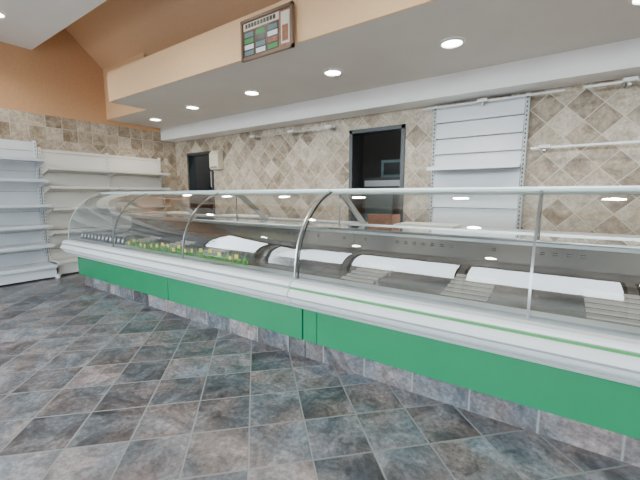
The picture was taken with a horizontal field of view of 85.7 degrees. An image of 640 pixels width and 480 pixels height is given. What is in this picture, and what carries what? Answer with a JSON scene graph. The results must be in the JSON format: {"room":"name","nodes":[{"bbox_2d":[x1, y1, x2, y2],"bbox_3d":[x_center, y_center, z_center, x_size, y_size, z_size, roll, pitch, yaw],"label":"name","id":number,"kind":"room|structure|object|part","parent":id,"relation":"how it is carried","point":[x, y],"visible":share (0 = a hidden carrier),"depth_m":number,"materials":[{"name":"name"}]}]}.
{"room":"food shop","nodes":[
{"label":"food shop","id":0,"kind":"room"},
{"bbox_2d":[0,0,106,49],"bbox_3d":[-1.500,-2.638,0.123,10.200,0.940,5.070,5,9,34],"label":"ceiling","id":1,"kind":"structure","parent":0,"point":[27,24],"depth_m":4.18,"materials":[{"name":"white paint"}]},
{"bbox_2d":[0,28,178,271],"bbox_3d":[-5.126,-1.553,4.162,0.150,4.500,7.350,5,9,34],"label":"wall","id":2,"kind":"structure","parent":0,"point":[52,93],"depth_m":5.50,"materials":[{"name":"paint"}]},
{"bbox_2d":[103,0,435,119],"bbox_3d":[0.336,-2.118,2.895,10.200,0.850,0.570,5,9,34],"label":"wall","id":3,"kind":"structure","parent":2,"relation":"attached to","point":[219,47],"depth_m":3.54,"materials":[{"name":"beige paint"}]},
{"bbox_2d":[240,1,294,62],"bbox_3d":[-0.473,-1.848,3.104,0.630,0.360,0.060,5,9,34],"label":"framed sign","id":4,"kind":"object","parent":3,"relation":"attached to","point":[272,31],"visible":1,"depth_m":3.07,"materials":[{"name":"brown wood"}]},
{"bbox_2d":[65,0,282,69],"bbox_3d":[0.251,-2.925,2.665,10.200,1.128,1.130,5,9,34],"label":"ceiling","id":5,"kind":"structure","parent":0,"point":[114,32],"depth_m":4.72,"materials":[{"name":"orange paint"}]},
{"bbox_2d":[195,131,400,221],"bbox_3d":[1.919,-0.769,5.492,10.300,2.600,2.380,5,9,34],"label":"wall","id":6,"kind":"structure","parent":0,"point":[372,148],"depth_m":7.30,"materials":[{"name":"black paint"}]},
{"bbox_2d":[0,272,639,479],"bbox_3d":[-0.164,0.986,2.565,10.500,0.120,10.100,5,9,34],"label":"floor","id":7,"kind":"structure","parent":0,"point":[96,384],"depth_m":2.00,"materials":[{"name":"tile"}]},
{"bbox_2d":[0,139,59,284],"bbox_3d":[-4.975,-0.297,3.971,0.478,2.060,3.040,5,9,34],"label":"shelving unit","id":8,"kind":"object","parent":7,"relation":"on","point":[23,266],"visible":1,"depth_m":5.05,"materials":[{"name":"white metal"}]},
{"bbox_2d":[37,147,170,276],"bbox_3d":[-3.595,-0.525,6.062,0.378,1.970,1.970,5,9,34],"label":"shelving unit","id":9,"kind":"object","parent":7,"relation":"on","point":[69,189],"visible":0.66,"depth_m":5.75,"materials":[{"name":"beige metal"}]},
{"bbox_2d":[60,189,367,356],"bbox_3d":[-1.498,0.071,4.099,3.986,1.297,1.360,5,9,34],"label":"display case","id":10,"kind":"object","parent":7,"relation":"on","point":[251,301],"depth_m":3.45,"materials":[{"name":"metal"}]},
{"bbox_2d":[81,231,125,245],"bbox_3d":[-2.811,-0.022,4.438,1.185,0.108,0.030,5,9,34],"label":"price tags","id":11,"kind":"object","parent":10,"relation":"on","point":[101,237],"visible":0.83,"depth_m":4.41,"materials":[{"name":"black plastic"}]},
{"bbox_2d":[158,211,189,213],"bbox_3d":[-2.101,-0.399,5.065,0.500,0.024,0.300,5,9,34],"label":"cutting board","id":12,"kind":"object","parent":10,"relation":"on","point":[171,212],"visible":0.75,"depth_m":4.96,"materials":[{"name":"grey plastic"}]},
{"bbox_2d":[126,238,248,264],"bbox_3d":[-1.449,0.096,3.515,2.025,0.122,0.048,5,9,34],"label":"garnish","id":13,"kind":"object","parent":10,"relation":"on","point":[156,247],"visible":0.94,"depth_m":3.37,"materials":[{"name":"plastic"}]},
{"bbox_3d":[-1.491,0.433,4.112,3.936,0.275,0.950,5,9,34],"label":"green panel","id":14,"kind":"part","parent":10,"relation":"part of","materials":[{"name":"laminate"}]},
{"bbox_3d":[-1.570,-0.227,3.936,3.966,0.640,0.865,5,9,34],"label":"curved glass","id":15,"kind":"part","parent":10,"relation":"part of","materials":[{"name":"clear glass"}]},
{"bbox_3d":[-1.446,0.138,4.167,3.966,0.805,1.205,5,9,34],"label":"tank","id":16,"kind":"part","parent":10,"relation":"part of","materials":[{"name":"white plastic"}]},
{"bbox_2d":[214,214,267,217],"bbox_3d":[-0.987,-0.300,4.309,0.600,0.024,0.340,5,9,34],"label":"cutting board","id":17,"kind":"object","parent":10,"relation":"on","point":[227,215],"visible":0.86,"depth_m":4.24,"materials":[{"name":"grey plastic"}]},
{"bbox_2d":[364,159,399,221],"bbox_3d":[1.406,-0.483,6.159,1.150,1.840,0.530,5,9,34],"label":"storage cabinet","id":18,"kind":"object","parent":7,"relation":"on","point":[390,169],"visible":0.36,"depth_m":6.01,"materials":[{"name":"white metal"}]},
{"bbox_2d":[287,186,639,466],"bbox_3d":[1.979,0.379,1.738,4.426,1.297,1.360,5,9,34],"label":"display case","id":19,"kind":"object","parent":7,"relation":"on","point":[537,331],"depth_m":2.04,"materials":[{"name":"metal"}]},
{"bbox_2d":[368,213,399,224],"bbox_3d":[0.603,-0.197,3.255,0.240,0.093,0.190,5,9,34],"label":"wooden box","id":20,"kind":"object","parent":19,"relation":"on","point":[377,218],"visible":0.86,"depth_m":3.18,"materials":[{"name":"brown wood"}]},
{"bbox_2d":[393,222,461,227],"bbox_3d":[0.936,-0.129,3.004,0.500,0.024,0.340,5,9,34],"label":"cutting board","id":21,"kind":"object","parent":19,"relation":"on","point":[420,224],"visible":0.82,"depth_m":2.95,"materials":[{"name":"grey plastic"}]},
{"bbox_3d":[1.715,0.788,1.400,4.424,0.275,0.060,5,9,34],"label":"green panel","id":22,"kind":"part","parent":19,"relation":"part of","materials":[{"name":"metal"}]},
{"bbox_3d":[2.023,0.446,1.812,4.426,0.805,1.205,5,9,34],"label":"tank","id":23,"kind":"part","parent":19,"relation":"part of","materials":[{"name":"white plastic"}]},
{"bbox_3d":[1.899,0.081,1.581,4.426,0.640,0.865,5,9,34],"label":"curved glass","id":24,"kind":"part","parent":19,"relation":"part of","materials":[{"name":"clear glass"}]},
{"bbox_2d":[426,92,530,229],"bbox_3d":[1.676,-0.397,3.845,0.980,2.290,0.410,5,9,34],"label":"shelving unit","id":25,"kind":"object","parent":7,"relation":"on","point":[506,168],"visible":0.66,"depth_m":3.84,"materials":[{"name":"white metal"}]},
{"bbox_2d":[110,0,639,128],"bbox_3d":[0.703,-2.188,3.427,10.200,0.950,1.830,5,9,34],"label":"ceiling","id":26,"kind":"structure","parent":0,"point":[403,46],"depth_m":3.15,"materials":[{"name":"white paint"}]},
{"bbox_2d":[149,118,161,120],"bbox_3d":[-2.849,-2.084,5.973,0.208,0.014,0.208,5,9,34],"label":"recessed light","id":27,"kind":"object","parent":26,"relation":"in","point":[152,119],"visible":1,"depth_m":5.98,"materials":[{"name":"white plastic"}]},
{"bbox_2d":[185,105,199,109],"bbox_3d":[-1.903,-1.976,5.150,0.208,0.014,0.208,5,9,34],"label":"recessed light","id":28,"kind":"object","parent":26,"relation":"in","point":[187,106],"visible":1,"depth_m":5.16,"materials":[{"name":"white plastic"}]},
{"bbox_2d":[244,90,259,95],"bbox_3d":[-0.872,-1.880,4.414,0.208,0.014,0.208,5,9,34],"label":"recessed light","id":29,"kind":"object","parent":26,"relation":"in","point":[247,92],"visible":1,"depth_m":4.40,"materials":[{"name":"white plastic"}]},
{"bbox_2d":[323,69,342,75],"bbox_3d":[0.137,-1.784,3.681,0.208,0.014,0.208,5,9,34],"label":"recessed light","id":30,"kind":"object","parent":26,"relation":"in","point":[328,72],"visible":1,"depth_m":3.68,"materials":[{"name":"white plastic"}]},
{"bbox_2d":[160,38,639,142],"bbox_3d":[1.132,-1.734,4.119,10.200,0.230,0.310,5,9,34],"label":"ceiling beam","id":31,"kind":"structure","parent":26,"relation":"attached to","point":[621,59],"depth_m":3.79,"materials":[{"name":"white paint"}]},
{"bbox_2d":[439,37,464,48],"bbox_3d":[1.135,-1.691,2.968,0.208,0.014,0.208,5,9,34],"label":"recessed light","id":32,"kind":"object","parent":26,"relation":"in","point":[454,42],"visible":1,"depth_m":2.96,"materials":[{"name":"white plastic"}]},
{"bbox_2d":[629,0,639,5],"bbox_3d":[2.166,-1.599,2.267,0.208,0.014,0.208,5,9,34],"label":"recessed light","id":33,"kind":"object","parent":26,"relation":"in","point":[632,2],"visible":1,"depth_m":2.34,"materials":[{"name":"white plastic"}]},
{"bbox_2d":[175,76,639,234],"bbox_3d":[1.254,-1.573,4.319,10.500,4.500,0.120,5,9,34],"label":"wall","id":34,"kind":"structure","parent":0,"point":[313,159],"depth_m":3.92,"materials":[{"name":"tile"}]},
{"bbox_2d":[187,151,214,214],"bbox_3d":[-2.302,-0.684,6.891,0.780,2.070,0.160,5,9,34],"label":"door frame","id":35,"kind":"structure","parent":34,"relation":"attached to","point":[191,164],"depth_m":6.97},
{"bbox_2d":[209,150,222,169],"bbox_3d":[-1.919,-1.478,6.370,0.240,0.340,0.123,5,9,34],"label":"paper towel dispenser","id":36,"kind":"object","parent":34,"relation":"attached to","point":[215,157],"visible":1,"depth_m":6.32,"materials":[{"name":"beige plastic"}]},
{"bbox_2d":[247,125,335,139],"bbox_3d":[-0.472,-1.643,5.311,1.730,0.060,0.189,5,9,34],"label":"hanging rail","id":37,"kind":"object","parent":34,"relation":"attached to","point":[330,127],"visible":1,"depth_m":5.20,"materials":[{"name":"metal"}]},
{"bbox_2d":[348,124,405,222],"bbox_3d":[0.788,-0.445,4.788,0.810,2.140,0.160,5,9,34],"label":"door frame","id":38,"kind":"structure","parent":34,"relation":"attached to","point":[353,134],"depth_m":4.76,"materials":[{"name":"grey metal"}]},
{"bbox_2d":[423,89,564,110],"bbox_3d":[1.818,-1.499,3.749,1.380,0.060,0.189,5,9,34],"label":"hanging rail","id":39,"kind":"object","parent":34,"relation":"attached to","point":[482,101],"visible":0.95,"depth_m":3.67,"materials":[{"name":"metal"}]},
{"bbox_2d":[530,140,639,151],"bbox_3d":[3.365,-0.836,2.767,2.870,0.060,0.189,5,9,34],"label":"hanging rail","id":40,"kind":"object","parent":34,"relation":"attached to","point":[544,147],"visible":1,"depth_m":3.29,"materials":[{"name":"metal"}]},
{"bbox_2d":[583,76,639,88],"bbox_3d":[3.691,-1.332,2.477,2.880,0.060,0.189,5,9,34],"label":"hanging rail","id":41,"kind":"object","parent":34,"relation":"attached to","point":[628,81],"visible":1,"depth_m":3.09,"materials":[{"name":"metal"}]}
]}

